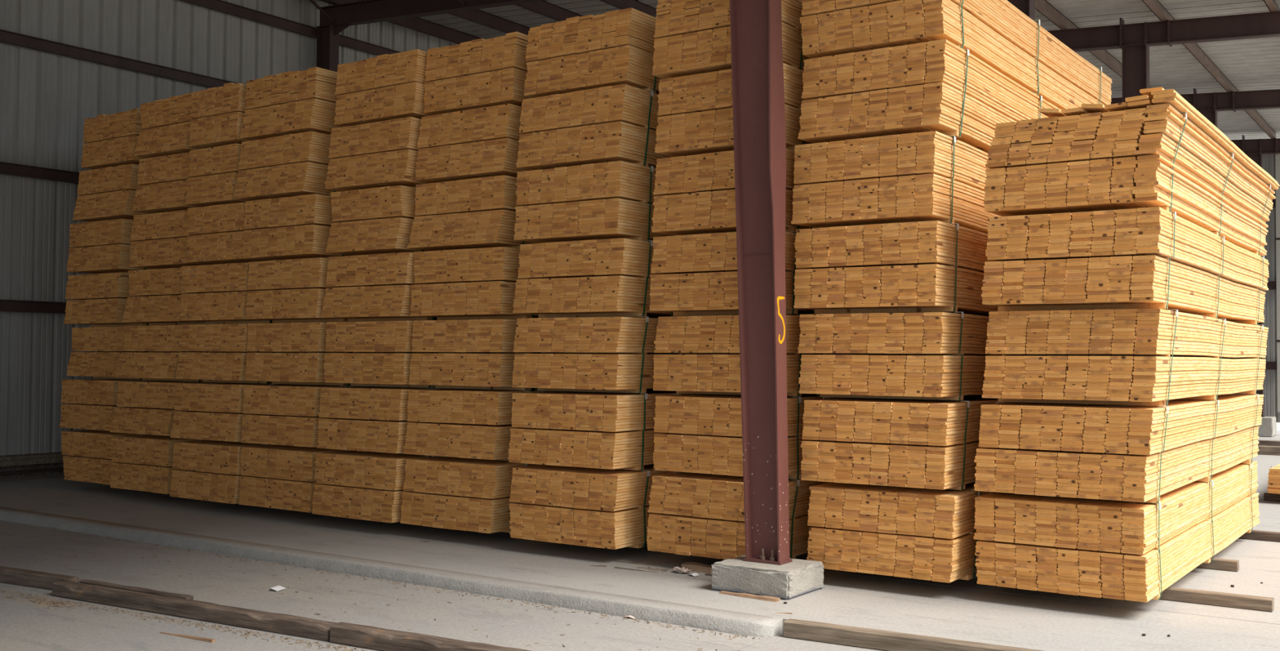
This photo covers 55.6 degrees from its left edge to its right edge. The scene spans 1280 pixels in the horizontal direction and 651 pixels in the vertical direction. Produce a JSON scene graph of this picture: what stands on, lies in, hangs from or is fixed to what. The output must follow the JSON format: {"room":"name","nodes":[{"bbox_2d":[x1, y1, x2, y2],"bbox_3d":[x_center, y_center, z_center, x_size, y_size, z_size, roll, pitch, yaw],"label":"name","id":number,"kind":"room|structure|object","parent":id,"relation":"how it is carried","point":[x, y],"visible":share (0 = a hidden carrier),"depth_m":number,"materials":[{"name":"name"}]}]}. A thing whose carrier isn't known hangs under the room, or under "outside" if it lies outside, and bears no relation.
{"room":"lumber warehouse","nodes":[
{"label":"lumber warehouse","id":0,"kind":"room"},
{"bbox_2d":[0,0,457,479],"bbox_3d":[-12.550,-2.014,10.681,0.615,8.052,63.139,-1,-2,35],"label":"wall","id":1,"kind":"structure","parent":0,"point":[64,64],"depth_m":17.31,"materials":[{"name":"metal"}]},
{"bbox_2d":[0,430,1279,650],"bbox_3d":[2.458,2.237,10.702,26.200,0.453,48.500,-1,-2,35],"label":"floor","id":2,"kind":"structure","parent":0,"point":[494,565],"depth_m":9.02,"materials":[{"name":"concrete"}]},
{"bbox_2d":[0,565,79,590],"bbox_3d":[-5.362,1.973,9.792,2.414,0.106,0.103,0,-2,29],"label":"weathered timber","id":3,"kind":"object","parent":2,"relation":"on","point":[31,578],"visible":0.86,"depth_m":9.39,"materials":[{"name":"brown wood"}]},
{"bbox_2d":[79,578,193,599],"bbox_3d":[-3.689,1.960,8.864,1.203,0.103,0.065,-1,-2,30],"label":"weathered timber","id":4,"kind":"object","parent":2,"relation":"on","point":[83,580],"visible":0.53,"depth_m":8.83,"materials":[{"name":"brown wood"}]},
{"bbox_2d":[160,631,215,642],"bbox_3d":[-2.888,1.976,7.735,0.502,0.019,0.030,-1,-2,30],"label":"wood sliver","id":5,"kind":"object","parent":2,"relation":"on","point":[193,637],"visible":1,"depth_m":7.69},
{"bbox_2d":[52,580,337,640],"bbox_3d":[-3.140,1.950,8.389,2.780,0.104,0.121,-1,-2,30],"label":"weathered timber","id":6,"kind":"object","parent":2,"relation":"on","point":[281,623],"visible":0.99,"depth_m":8.26,"materials":[{"name":"brown wood"}]},
{"bbox_2d":[267,585,285,591],"bbox_3d":[-2.786,2.016,9.319,0.090,0.027,0.100,0,-2,23],"label":"paper scrap","id":7,"kind":"object","parent":2,"relation":"on","point":[277,588],"visible":1,"depth_m":9.31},
{"bbox_2d":[0,525,759,650],"bbox_3d":[-2.746,1.982,9.386,9.269,0.103,3.321,0,-2,23],"label":"wood slivers","id":8,"kind":"object","parent":2,"relation":"on","point":[42,601],"visible":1,"depth_m":8.68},
{"bbox_2d":[329,621,531,650],"bbox_3d":[-0.891,1.923,7.079,2.368,0.115,0.121,-1,-2,30],"label":"weathered timber","id":9,"kind":"object","parent":2,"relation":"on","point":[370,637],"visible":1,"depth_m":7.38,"materials":[{"name":"brown wood"}]},
{"bbox_2d":[589,564,606,566],"bbox_3d":[-0.344,1.969,9.964,0.146,0.011,0.027,0,-2,19],"label":"stick","id":10,"kind":"object","parent":2,"relation":"on","point":[589,565],"visible":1,"depth_m":9.95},
{"bbox_2d":[615,560,647,564],"bbox_3d":[-0.081,1.974,10.133,0.321,0.012,0.029,-1,-2,35],"label":"stick","id":11,"kind":"object","parent":2,"relation":"on","point":[635,562],"visible":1,"depth_m":10.09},
{"bbox_2d":[614,566,657,572],"bbox_3d":[-0.028,1.966,9.788,0.401,0.011,0.028,-1,-2,30],"label":"stick","id":12,"kind":"object","parent":2,"relation":"on","point":[615,566],"visible":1,"depth_m":9.81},
{"bbox_2d":[671,565,691,572],"bbox_3d":[0.337,1.948,9.690,0.174,0.047,0.126,-1,-2,35],"label":"crumpled paper","id":13,"kind":"object","parent":2,"relation":"on","point":[677,569],"visible":1,"depth_m":9.66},
{"bbox_2d":[680,561,711,573],"bbox_3d":[0.582,1.943,9.694,0.571,0.059,0.091,-1,-2,38],"label":"board offcut","id":14,"kind":"object","parent":2,"relation":"on","point":[694,566],"visible":0.46,"depth_m":9.75,"materials":[{"name":"brown wood"}]},
{"bbox_2d":[719,590,780,601],"bbox_3d":[0.779,1.936,8.705,0.482,0.022,0.079,-1,-2,35],"label":"board","id":15,"kind":"object","parent":2,"relation":"on","point":[772,598],"visible":1,"depth_m":8.67,"materials":[{"name":"brown wood"}]},
{"bbox_2d":[711,555,824,599],"bbox_3d":[0.948,1.856,9.016,0.659,0.202,0.580,-1,-2,35],"label":"concrete pier","id":16,"kind":"object","parent":2,"relation":"on","point":[797,577],"visible":0.93,"depth_m":8.81,"materials":[{"name":"concrete"}]},
{"bbox_2d":[729,0,792,564],"bbox_3d":[0.878,-1.453,9.211,0.541,6.425,0.248,-1,-2,35],"label":"steel column","id":17,"kind":"structure","parent":16,"relation":"on","point":[756,25],"depth_m":9.14,"materials":[{"name":"metal"}]},
{"bbox_2d":[795,551,808,559],"bbox_3d":[0.582,1.965,10.983,2.800,0.087,0.091,-1,-2,35],"label":"dunnage timber","id":18,"kind":"object","parent":2,"relation":"on","point":[803,556],"visible":0.02,"depth_m":10.37,"materials":[{"name":"brown wood"}]},
{"bbox_2d":[509,463,673,549],"bbox_3d":[0.723,1.629,12.365,1.202,0.660,4.907,-1,-2,35],"label":"pack","id":19,"kind":"object","parent":18,"relation":"on","point":[584,506],"visible":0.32,"depth_m":10.34,"materials":[{"name":"brown wood"}]},
{"bbox_2d":[507,388,688,470],"bbox_3d":[0.719,0.972,12.394,1.201,0.661,4.902,-1,-2,35],"label":"pack","id":20,"kind":"object","parent":19,"relation":"on","point":[613,430],"visible":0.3,"depth_m":10.37,"materials":[{"name":"brown wood"}]},
{"bbox_2d":[511,316,701,393],"bbox_3d":[0.746,0.316,12.450,1.218,0.660,4.914,-1,-2,35],"label":"pack","id":21,"kind":"object","parent":20,"relation":"on","point":[578,354],"visible":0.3,"depth_m":10.41,"materials":[{"name":"brown wood"}]},
{"bbox_2d":[512,238,673,318],"bbox_3d":[0.763,-0.342,12.494,1.241,0.660,4.906,-1,-2,35],"label":"pack","id":22,"kind":"object","parent":21,"relation":"on","point":[594,277],"visible":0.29,"depth_m":10.45,"materials":[{"name":"brown wood"}]},
{"bbox_2d":[513,160,674,243],"bbox_3d":[0.749,-0.998,12.557,1.198,0.661,4.914,-1,-2,35],"label":"pack","id":23,"kind":"object","parent":22,"relation":"on","point":[615,199],"visible":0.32,"depth_m":10.52,"materials":[{"name":"brown wood"}]},
{"bbox_2d":[515,84,671,170],"bbox_3d":[0.770,-1.655,12.615,1.230,0.661,4.904,-1,-2,35],"label":"pack","id":24,"kind":"object","parent":23,"relation":"on","point":[616,122],"visible":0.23,"depth_m":10.57,"materials":[{"name":"brown wood"}]},
{"bbox_2d":[524,7,663,97],"bbox_3d":[0.831,-2.323,12.670,1.219,0.685,4.912,-1,-2,35],"label":"pack","id":25,"kind":"object","parent":24,"relation":"on","point":[614,47],"visible":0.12,"depth_m":10.61,"materials":[{"name":"brown wood"}]},
{"bbox_2d":[646,471,831,559],"bbox_3d":[1.939,1.621,11.684,1.220,0.669,4.914,-1,-2,35],"label":"pack","id":26,"kind":"object","parent":18,"relation":"on","point":[694,513],"visible":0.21,"depth_m":9.75,"materials":[{"name":"brown wood"}]},
{"bbox_2d":[653,393,844,479],"bbox_3d":[1.976,0.964,11.715,1.181,0.668,4.901,-1,-2,35],"label":"pack","id":27,"kind":"object","parent":26,"relation":"on","point":[702,433],"visible":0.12,"depth_m":9.77,"materials":[{"name":"brown wood"}]},
{"bbox_2d":[653,314,822,395],"bbox_3d":[1.990,0.306,11.738,1.212,0.669,4.910,-1,-2,35],"label":"pack","id":28,"kind":"object","parent":27,"relation":"on","point":[717,370],"visible":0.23,"depth_m":9.79,"materials":[{"name":"brown wood"}]},
{"bbox_2d":[649,231,813,315],"bbox_3d":[1.953,-0.352,11.740,1.198,0.669,4.913,-1,-2,35],"label":"pack","id":29,"kind":"object","parent":28,"relation":"on","point":[699,277],"visible":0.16,"depth_m":9.81,"materials":[{"name":"brown wood"}]},
{"bbox_2d":[651,148,813,235],"bbox_3d":[1.976,-1.009,11.801,1.216,0.670,4.916,-1,-2,35],"label":"pack","id":30,"kind":"object","parent":29,"relation":"on","point":[696,193],"visible":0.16,"depth_m":9.88,"materials":[{"name":"brown wood"}]},
{"bbox_2d":[654,62,812,156],"bbox_3d":[2.005,-1.667,11.805,1.208,0.670,4.910,-1,-2,35],"label":"pack","id":31,"kind":"object","parent":30,"relation":"on","point":[695,111],"visible":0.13,"depth_m":9.87,"materials":[{"name":"brown wood"}]},
{"bbox_2d":[652,0,810,79],"bbox_3d":[1.981,-2.336,11.832,1.218,0.694,4.905,-1,-2,35],"label":"pack","id":32,"kind":"object","parent":31,"relation":"on","point":[693,37],"visible":0.18,"depth_m":9.91,"materials":[{"name":"brown wood"}]},
{"bbox_2d":[783,617,1042,650],"bbox_3d":[1.803,1.954,7.379,1.984,0.106,0.103,-1,-2,31],"label":"weathered timber","id":33,"kind":"object","parent":2,"relation":"on","point":[867,637],"visible":1,"depth_m":7.54,"materials":[{"name":"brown wood"}]},
{"bbox_2d":[1007,0,1035,20],"bbox_3d":[4.347,-1.202,14.007,0.400,6.635,0.240,-1,-2,35],"label":"steel column","id":34,"kind":"structure","parent":2,"relation":"on","point":[1027,7],"depth_m":14.02,"materials":[{"name":"metal"}]},
{"bbox_2d":[972,570,1274,611],"bbox_3d":[3.121,1.933,9.205,3.000,0.087,0.091,-1,-2,35],"label":"dunnage timber","id":35,"kind":"object","parent":2,"relation":"on","point":[1173,593],"visible":0.23,"depth_m":8.50,"materials":[{"name":"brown wood"}]},
{"bbox_2d":[1121,45,1149,102],"bbox_3d":[7.709,-1.046,18.853,0.400,6.635,0.240,-1,-2,35],"label":"steel column","id":36,"kind":"structure","parent":2,"relation":"on","point":[1135,60],"depth_m":18.93,"materials":[{"name":"metal"}]},
{"bbox_2d":[1198,111,1217,127],"bbox_3d":[11.071,-0.890,23.699,0.400,6.635,0.240,-1,-2,35],"label":"steel column","id":37,"kind":"structure","parent":2,"relation":"on","point":[1211,116],"depth_m":23.73,"materials":[{"name":"metal"}]},
{"bbox_2d":[1195,556,1239,571],"bbox_3d":[3.855,1.978,10.666,2.540,0.087,0.091,-1,-2,35],"label":"dunnage timber","id":38,"kind":"object","parent":2,"relation":"on","point":[1217,563],"visible":0.09,"depth_m":9.97,"materials":[{"name":"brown wood"}]},
{"bbox_2d":[806,481,989,582],"bbox_3d":[3.147,1.608,10.952,1.199,0.669,4.907,-1,-2,35],"label":"pack","id":39,"kind":"object","parent":38,"relation":"on","point":[902,531],"visible":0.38,"depth_m":8.92,"materials":[{"name":"brown wood"}]},
{"bbox_2d":[800,395,1011,489],"bbox_3d":[3.100,0.950,10.977,1.204,0.669,4.910,-1,-2,35],"label":"pack","id":40,"kind":"object","parent":39,"relation":"on","point":[920,443],"visible":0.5,"depth_m":8.95,"materials":[{"name":"brown wood"}]},
{"bbox_2d":[797,311,1002,399],"bbox_3d":[3.087,0.294,11.040,1.187,0.669,4.900,-1,-2,35],"label":"pack","id":41,"kind":"object","parent":40,"relation":"on","point":[926,355],"visible":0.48,"depth_m":9.05,"materials":[{"name":"brown wood"}]},
{"bbox_2d":[793,220,997,316],"bbox_3d":[3.055,-0.364,11.065,1.183,0.669,4.913,-1,-2,35],"label":"pack","id":42,"kind":"object","parent":41,"relation":"on","point":[933,265],"visible":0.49,"depth_m":9.08,"materials":[{"name":"brown wood"}]},
{"bbox_2d":[791,130,1000,234],"bbox_3d":[3.050,-1.021,11.120,1.187,0.669,4.897,-1,-2,35],"label":"pack","id":43,"kind":"object","parent":42,"relation":"on","point":[933,175],"visible":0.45,"depth_m":9.13,"materials":[{"name":"brown wood"}]},
{"bbox_2d":[798,39,1061,153],"bbox_3d":[3.111,-1.679,11.113,1.217,0.669,4.906,-1,-2,35],"label":"pack","id":44,"kind":"object","parent":43,"relation":"on","point":[939,86],"visible":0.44,"depth_m":9.16,"materials":[{"name":"brown wood"}]},
{"bbox_2d":[799,0,1111,110],"bbox_3d":[3.122,-2.348,11.159,1.184,0.693,4.910,-1,-2,35],"label":"pack","id":45,"kind":"object","parent":44,"relation":"on","point":[997,33],"visible":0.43,"depth_m":9.46,"materials":[{"name":"brown wood"}]},
{"bbox_2d":[973,460,1260,602],"bbox_3d":[4.239,1.597,10.296,1.180,0.662,4.908,-1,-2,35],"label":"pack","id":46,"kind":"object","parent":38,"relation":"on","point":[1117,549],"visible":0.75,"depth_m":8.41,"materials":[{"name":"brown wood"}]},
{"bbox_2d":[973,393,1263,502],"bbox_3d":[4.251,0.938,10.266,1.220,0.662,4.906,-1,-2,35],"label":"pack","id":47,"kind":"object","parent":46,"relation":"on","point":[1137,453],"visible":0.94,"depth_m":8.37,"materials":[{"name":"brown wood"}]},
{"bbox_2d":[982,308,1268,405],"bbox_3d":[4.301,0.281,10.269,1.223,0.662,4.914,-1,-2,35],"label":"pack","id":48,"kind":"object","parent":47,"relation":"on","point":[1147,357],"visible":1,"depth_m":8.38,"materials":[{"name":"brown wood"}]},
{"bbox_2d":[981,206,1269,324],"bbox_3d":[4.285,-0.379,10.228,1.215,0.661,4.909,-1,-2,35],"label":"pack","id":49,"kind":"object","parent":48,"relation":"on","point":[1155,257],"visible":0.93,"depth_m":8.35,"materials":[{"name":"brown wood"}]},
{"bbox_2d":[983,86,1279,255],"bbox_3d":[4.339,-1.099,10.238,1.285,0.787,4.917,-1,-2,35],"label":"pack","id":50,"kind":"object","parent":49,"relation":"on","point":[1153,148],"visible":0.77,"depth_m":8.36,"materials":[{"name":"brown wood"}]},
{"bbox_2d":[1238,529,1279,542],"bbox_3d":[5.357,2.029,12.162,3.303,0.087,0.092,-1,-2,37],"label":"dunnage timber","id":51,"kind":"object","parent":2,"relation":"on","point":[1260,535],"visible":0.12,"depth_m":11.65,"materials":[{"name":"brown wood"}]},
{"bbox_2d":[1256,416,1276,436],"bbox_3d":[14.454,2.357,28.430,0.709,0.451,0.710,-1,-2,35],"label":"concrete pier","id":52,"kind":"object","parent":2,"relation":"on","point":[1268,428],"visible":0.48,"depth_m":28.04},
{"bbox_2d":[1245,153,1265,417],"bbox_3d":[14.434,-0.959,28.551,0.400,6.185,0.240,-1,-2,35],"label":"steel column","id":53,"kind":"structure","parent":52,"relation":"on","point":[1256,157],"depth_m":28.47,"materials":[{"name":"metal"}]},
{"bbox_2d":[1257,444,1279,455],"bbox_3d":[12.309,2.314,22.189,2.700,0.162,0.204,-1,-2,35],"label":"far timber","id":54,"kind":"object","parent":2,"relation":"on","point":[1263,450],"visible":0.42,"depth_m":22.53,"materials":[{"name":"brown wood"}]},
{"bbox_2d":[1257,440,1279,445],"bbox_3d":[13.335,2.362,23.667,2.700,0.162,0.204,-1,-2,35],"label":"far timber","id":55,"kind":"object","parent":2,"relation":"on","point":[1264,442],"visible":0.41,"depth_m":24.14,"materials":[{"name":"brown wood"}]},
{"bbox_2d":[1263,492,1279,501],"bbox_3d":[8.324,2.120,14.733,1.350,0.087,0.091,-1,-2,35],"label":"dunnage timber","id":56,"kind":"object","parent":2,"relation":"on","point":[1267,496],"visible":1,"depth_m":15.03,"materials":[{"name":"brown wood"}]},
{"bbox_3d":[-5.130,2.037,14.943,3.700,0.087,0.091,-1,-2,35],"label":"dunnage timber","id":57,"kind":"object","parent":2,"relation":"on","visible":0},
{"bbox_2d":[61,429,139,484],"bbox_3d":[-5.478,1.724,17.123,1.259,0.656,4.914,-1,-2,35],"label":"pack","id":58,"kind":"object","parent":57,"relation":"on","point":[90,460],"visible":0.25,"depth_m":15.13,"materials":[{"name":"brown wood"}]},
{"bbox_2d":[59,377,149,431],"bbox_3d":[-5.492,1.065,17.113,1.192,0.656,4.903,-1,-2,35],"label":"pack","id":59,"kind":"object","parent":58,"relation":"on","point":[91,403],"visible":0.23,"depth_m":15.09,"materials":[{"name":"brown wood"}]},
{"bbox_2d":[66,326,175,379],"bbox_3d":[-5.387,0.407,17.108,1.271,0.656,4.906,-1,-2,35],"label":"pack","id":60,"kind":"object","parent":59,"relation":"on","point":[108,340],"visible":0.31,"depth_m":15.11,"materials":[{"name":"brown wood"}]},
{"bbox_2d":[63,272,148,327],"bbox_3d":[-5.438,-0.251,17.125,1.226,0.656,4.908,-1,-2,35],"label":"pack","id":61,"kind":"object","parent":60,"relation":"on","point":[99,300],"visible":0.3,"depth_m":15.08,"materials":[{"name":"brown wood"}]},
{"bbox_2d":[66,218,154,274],"bbox_3d":[-5.408,-0.909,17.122,1.227,0.656,4.900,-1,-2,35],"label":"pack","id":62,"kind":"object","parent":61,"relation":"on","point":[102,246],"visible":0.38,"depth_m":15.05,"materials":[{"name":"brown wood"}]},
{"bbox_2d":[72,164,150,222],"bbox_3d":[-5.290,-1.568,17.085,1.316,0.656,4.911,-1,-2,35],"label":"pack","id":63,"kind":"object","parent":62,"relation":"on","point":[108,193],"visible":0.32,"depth_m":15.04,"materials":[{"name":"brown wood"}]},
{"bbox_2d":[80,107,146,168],"bbox_3d":[-5.193,-2.238,17.053,1.233,0.680,4.903,-1,-2,35],"label":"pack","id":64,"kind":"object","parent":63,"relation":"on","point":[111,140],"visible":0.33,"depth_m":15.02,"materials":[{"name":"brown wood"}]},
{"bbox_2d":[110,434,204,493],"bbox_3d":[-4.461,1.704,16.192,1.182,0.656,4.914,-1,-2,35],"label":"pack","id":65,"kind":"object","parent":57,"relation":"on","point":[145,461],"visible":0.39,"depth_m":14.17,"materials":[{"name":"brown wood"}]},
{"bbox_2d":[110,380,213,435],"bbox_3d":[-4.437,1.047,16.224,1.325,0.656,4.911,-1,-2,35],"label":"pack","id":66,"kind":"object","parent":65,"relation":"on","point":[146,407],"visible":0.27,"depth_m":14.19,"materials":[{"name":"brown wood"}]},
{"bbox_2d":[115,324,275,381],"bbox_3d":[-4.329,0.388,16.147,1.332,0.656,4.904,-1,-2,35],"label":"pack","id":67,"kind":"object","parent":66,"relation":"on","point":[160,363],"visible":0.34,"depth_m":14.14,"materials":[{"name":"brown wood"}]},
{"bbox_2d":[121,267,204,325],"bbox_3d":[-4.284,-0.270,16.180,1.288,0.656,4.909,-1,-2,35],"label":"pack","id":68,"kind":"object","parent":67,"relation":"on","point":[157,300],"visible":0.31,"depth_m":14.20,"materials":[{"name":"brown wood"}]},
{"bbox_2d":[129,209,208,269],"bbox_3d":[-4.194,-0.928,16.140,1.235,0.656,4.906,-1,-2,35],"label":"pack","id":69,"kind":"object","parent":68,"relation":"on","point":[161,238],"visible":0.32,"depth_m":14.15,"materials":[{"name":"brown wood"}]},
{"bbox_2d":[131,151,199,213],"bbox_3d":[-4.197,-1.586,16.163,1.159,0.656,4.903,-1,-2,35],"label":"pack","id":70,"kind":"object","parent":69,"relation":"on","point":[162,180],"visible":0.3,"depth_m":14.14,"materials":[{"name":"brown wood"}]},
{"bbox_2d":[133,93,200,158],"bbox_3d":[-4.166,-2.256,16.148,1.175,0.680,4.910,-1,-2,35],"label":"pack","id":71,"kind":"object","parent":70,"relation":"on","point":[166,122],"visible":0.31,"depth_m":14.13,"materials":[{"name":"brown wood"}]},
{"bbox_2d":[169,439,272,503],"bbox_3d":[-3.393,1.687,15.302,1.220,0.656,4.906,-1,-2,35],"label":"pack","id":72,"kind":"object","parent":57,"relation":"on","point":[210,470],"visible":0.3,"depth_m":13.27,"materials":[{"name":"brown wood"}]},
{"bbox_2d":[170,382,293,441],"bbox_3d":[-3.396,1.030,15.340,1.234,0.656,4.906,-1,-2,35],"label":"pack","id":73,"kind":"object","parent":72,"relation":"on","point":[214,411],"visible":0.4,"depth_m":13.31,"materials":[{"name":"brown wood"}]},
{"bbox_2d":[175,323,275,383],"bbox_3d":[-3.351,0.373,15.395,1.271,0.656,4.908,-1,-2,35],"label":"pack","id":74,"kind":"object","parent":73,"relation":"on","point":[229,366],"visible":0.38,"depth_m":13.37,"materials":[{"name":"brown wood"}]},
{"bbox_2d":[178,262,272,324],"bbox_3d":[-3.325,-0.285,15.378,1.235,0.656,4.912,-1,-2,35],"label":"pack","id":75,"kind":"object","parent":74,"relation":"on","point":[220,291],"visible":0.32,"depth_m":13.36,"materials":[{"name":"brown wood"}]},
{"bbox_2d":[185,202,265,264],"bbox_3d":[-3.321,-0.942,15.436,1.055,0.656,4.904,-1,-2,35],"label":"pack","id":76,"kind":"object","parent":75,"relation":"on","point":[215,232],"visible":0.27,"depth_m":13.43,"materials":[{"name":"brown wood"}]},
{"bbox_2d":[184,142,247,206],"bbox_3d":[-3.388,-1.598,15.530,0.959,0.656,4.904,-1,-2,35],"label":"pack","id":77,"kind":"object","parent":76,"relation":"on","point":[213,171],"visible":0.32,"depth_m":13.51,"materials":[{"name":"brown wood"}]},
{"bbox_2d":[188,82,249,148],"bbox_3d":[-3.348,-2.269,15.513,0.922,0.680,4.902,-1,-2,35],"label":"pack","id":78,"kind":"object","parent":77,"relation":"on","point":[217,114],"visible":0.29,"depth_m":13.48,"materials":[{"name":"brown wood"}]},
{"bbox_2d":[238,444,345,512],"bbox_3d":[-2.402,1.674,14.619,1.194,0.656,4.904,-1,-2,35],"label":"pack","id":79,"kind":"object","parent":57,"relation":"on","point":[282,477],"visible":0.3,"depth_m":12.61,"materials":[{"name":"brown wood"}]},
{"bbox_2d":[240,382,359,447],"bbox_3d":[-2.381,1.017,14.641,1.195,0.656,4.904,-1,-2,35],"label":"pack","id":80,"kind":"object","parent":79,"relation":"on","point":[287,415],"visible":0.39,"depth_m":12.61,"materials":[{"name":"brown wood"}]},
{"bbox_2d":[244,321,439,385],"bbox_3d":[-2.357,0.360,14.693,1.203,0.656,4.899,-1,-2,35],"label":"pack","id":81,"kind":"object","parent":80,"relation":"on","point":[300,348],"visible":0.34,"depth_m":12.66,"materials":[{"name":"brown wood"}]},
{"bbox_2d":[245,257,347,323],"bbox_3d":[-2.341,-0.299,14.669,1.219,0.656,4.908,-1,-2,35],"label":"pack","id":82,"kind":"object","parent":81,"relation":"on","point":[292,290],"visible":0.29,"depth_m":12.65,"materials":[{"name":"brown wood"}]},
{"bbox_2d":[241,193,350,260],"bbox_3d":[-2.409,-0.955,14.770,1.202,0.656,4.906,-1,-2,35],"label":"pack","id":83,"kind":"object","parent":82,"relation":"on","point":[295,227],"visible":0.25,"depth_m":12.70,"materials":[{"name":"brown wood"}]},
{"bbox_2d":[234,131,341,200],"bbox_3d":[-2.512,-1.610,14.883,1.290,0.656,4.914,-1,-2,35],"label":"pack","id":84,"kind":"object","parent":83,"relation":"on","point":[291,165],"visible":0.34,"depth_m":12.79,"materials":[{"name":"brown wood"}]},
{"bbox_2d":[240,66,342,140],"bbox_3d":[-2.458,-2.280,14.904,1.269,0.680,4.908,-1,-2,35],"label":"pack","id":85,"kind":"object","parent":84,"relation":"on","point":[286,103],"visible":0.3,"depth_m":12.79,"materials":[{"name":"brown wood"}]},
{"bbox_2d":[309,0,1279,155],"bbox_3d":[-6.260,-5.379,6.427,15.900,1.611,63.139,-1,-2,35],"label":"ceiling","id":86,"kind":"structure","parent":0,"point":[1221,56],"depth_m":20.75,"materials":[{"name":"metal"}]},
{"bbox_2d":[1238,153,1279,422],"bbox_3d":[10.035,-0.940,32.333,12.870,6.800,0.220,-1,-2,35],"label":"wall","id":87,"kind":"structure","parent":0,"point":[1270,381],"depth_m":28.93,"materials":[{"name":"metal"}]},
{"bbox_2d":[1275,153,1279,412],"bbox_3d":[15.146,-1.086,28.567,0.335,6.450,0.150,-1,-2,35],"label":"downspout","id":88,"kind":"object","parent":87,"relation":"attached to","point":[1277,157],"visible":0.88,"depth_m":28.58,"materials":[{"name":"brown paint"}]},
{"bbox_2d":[1275,422,1279,430],"bbox_3d":[26.558,2.513,11.933,150.000,0.385,190.000,-1,-2,35],"label":"ground","id":89,"kind":"structure","parent":0,"point":[1277,423],"depth_m":35.22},
{"bbox_3d":[-2.048,1.998,12.807,3.400,0.087,0.091,-1,-2,35],"label":"dunnage timber","id":90,"kind":"object","parent":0,"visible":0},
{"bbox_2d":[311,449,439,522],"bbox_3d":[-1.414,1.660,13.873,1.215,0.656,4.912,-1,-2,35],"label":"pack","id":91,"kind":"object","parent":90,"relation":"on","point":[351,484],"visible":0.36,"depth_m":11.83,"materials":[{"name":"brown wood"}]},
{"bbox_2d":[316,386,448,454],"bbox_3d":[-1.377,1.003,13.908,1.222,0.656,4.903,-1,-2,35],"label":"pack","id":92,"kind":"object","parent":91,"relation":"on","point":[364,418],"visible":0.38,"depth_m":11.88,"materials":[{"name":"brown wood"}]},
{"bbox_2d":[324,320,532,387],"bbox_3d":[-1.319,0.346,13.955,1.200,0.656,4.911,-1,-2,35],"label":"pack","id":93,"kind":"object","parent":92,"relation":"on","point":[380,356],"visible":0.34,"depth_m":11.94,"materials":[{"name":"brown wood"}]},
{"bbox_2d":[320,252,436,321],"bbox_3d":[-1.333,-0.311,13.985,1.274,0.656,4.901,-1,-2,35],"label":"pack","id":94,"kind":"object","parent":93,"relation":"on","point":[373,286],"visible":0.32,"depth_m":11.96,"materials":[{"name":"brown wood"}]},
{"bbox_2d":[325,185,429,255],"bbox_3d":[-1.354,-0.968,14.045,1.118,0.656,4.908,-1,-2,35],"label":"pack","id":95,"kind":"object","parent":94,"relation":"on","point":[380,220],"visible":0.35,"depth_m":11.99,"materials":[{"name":"brown wood"}]},
{"bbox_2d":[324,116,429,191],"bbox_3d":[-1.325,-1.625,14.079,1.253,0.656,4.909,-1,-2,35],"label":"pack","id":96,"kind":"object","parent":95,"relation":"on","point":[382,153],"visible":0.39,"depth_m":12.03,"materials":[{"name":"brown wood"}]},
{"bbox_2d":[333,48,431,126],"bbox_3d":[-1.253,-2.294,14.113,1.213,0.680,4.904,-1,-2,35],"label":"pack","id":97,"kind":"object","parent":96,"relation":"on","point":[382,87],"visible":0.3,"depth_m":12.06,"materials":[{"name":"brown wood"}]},
{"bbox_2d":[400,455,538,533],"bbox_3d":[-0.392,1.649,13.215,1.240,0.656,4.905,-1,-2,35],"label":"pack","id":98,"kind":"object","parent":90,"relation":"on","point":[449,492],"visible":0.27,"depth_m":11.16,"materials":[{"name":"brown wood"}]},
{"bbox_2d":[403,387,554,460],"bbox_3d":[-0.371,0.992,13.255,1.234,0.656,4.898,-1,-2,35],"label":"pack","id":99,"kind":"object","parent":98,"relation":"on","point":[463,423],"visible":0.29,"depth_m":11.20,"materials":[{"name":"brown wood"}]},
{"bbox_2d":[408,319,654,390],"bbox_3d":[-0.325,0.335,13.286,1.218,0.656,4.909,-1,-2,35],"label":"pack","id":100,"kind":"object","parent":99,"relation":"on","point":[486,362],"visible":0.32,"depth_m":11.25,"materials":[{"name":"brown wood"}]},
{"bbox_2d":[409,246,538,319],"bbox_3d":[-0.320,-0.323,13.328,1.204,0.656,4.902,-1,-2,35],"label":"pack","id":101,"kind":"object","parent":100,"relation":"on","point":[472,283],"visible":0.35,"depth_m":11.28,"materials":[{"name":"brown wood"}]},
{"bbox_2d":[407,174,539,250],"bbox_3d":[-0.348,-0.978,13.426,1.259,0.656,4.907,-1,-2,35],"label":"pack","id":102,"kind":"object","parent":101,"relation":"on","point":[480,212],"visible":0.39,"depth_m":11.37,"materials":[{"name":"brown wood"}]},
{"bbox_2d":[415,103,529,182],"bbox_3d":[-0.286,-1.636,13.430,1.236,0.656,4.904,-1,-2,35],"label":"pack","id":103,"kind":"object","parent":102,"relation":"on","point":[479,142],"visible":0.3,"depth_m":11.38,"materials":[{"name":"brown wood"}]},
{"bbox_2d":[423,31,530,115],"bbox_3d":[-0.222,-2.304,13.493,1.212,0.680,4.906,-1,-2,35],"label":"pack","id":104,"kind":"object","parent":103,"relation":"on","point":[481,73],"visible":0.3,"depth_m":11.44,"materials":[{"name":"brown wood"}]},
{"bbox_3d":[10.592,2.225,18.001,1.350,0.087,0.091,-1,-2,35],"label":"dunnage timber","id":105,"kind":"object","parent":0,"visible":0},
{"bbox_2d":[1266,463,1279,493],"bbox_3d":[9.479,1.958,16.417,1.178,0.344,4.905,-1,-2,35],"label":"pack","id":106,"kind":"object","parent":105,"relation":"on","point":[1273,486],"visible":1,"depth_m":14.71,"materials":[{"name":"brown wood"}]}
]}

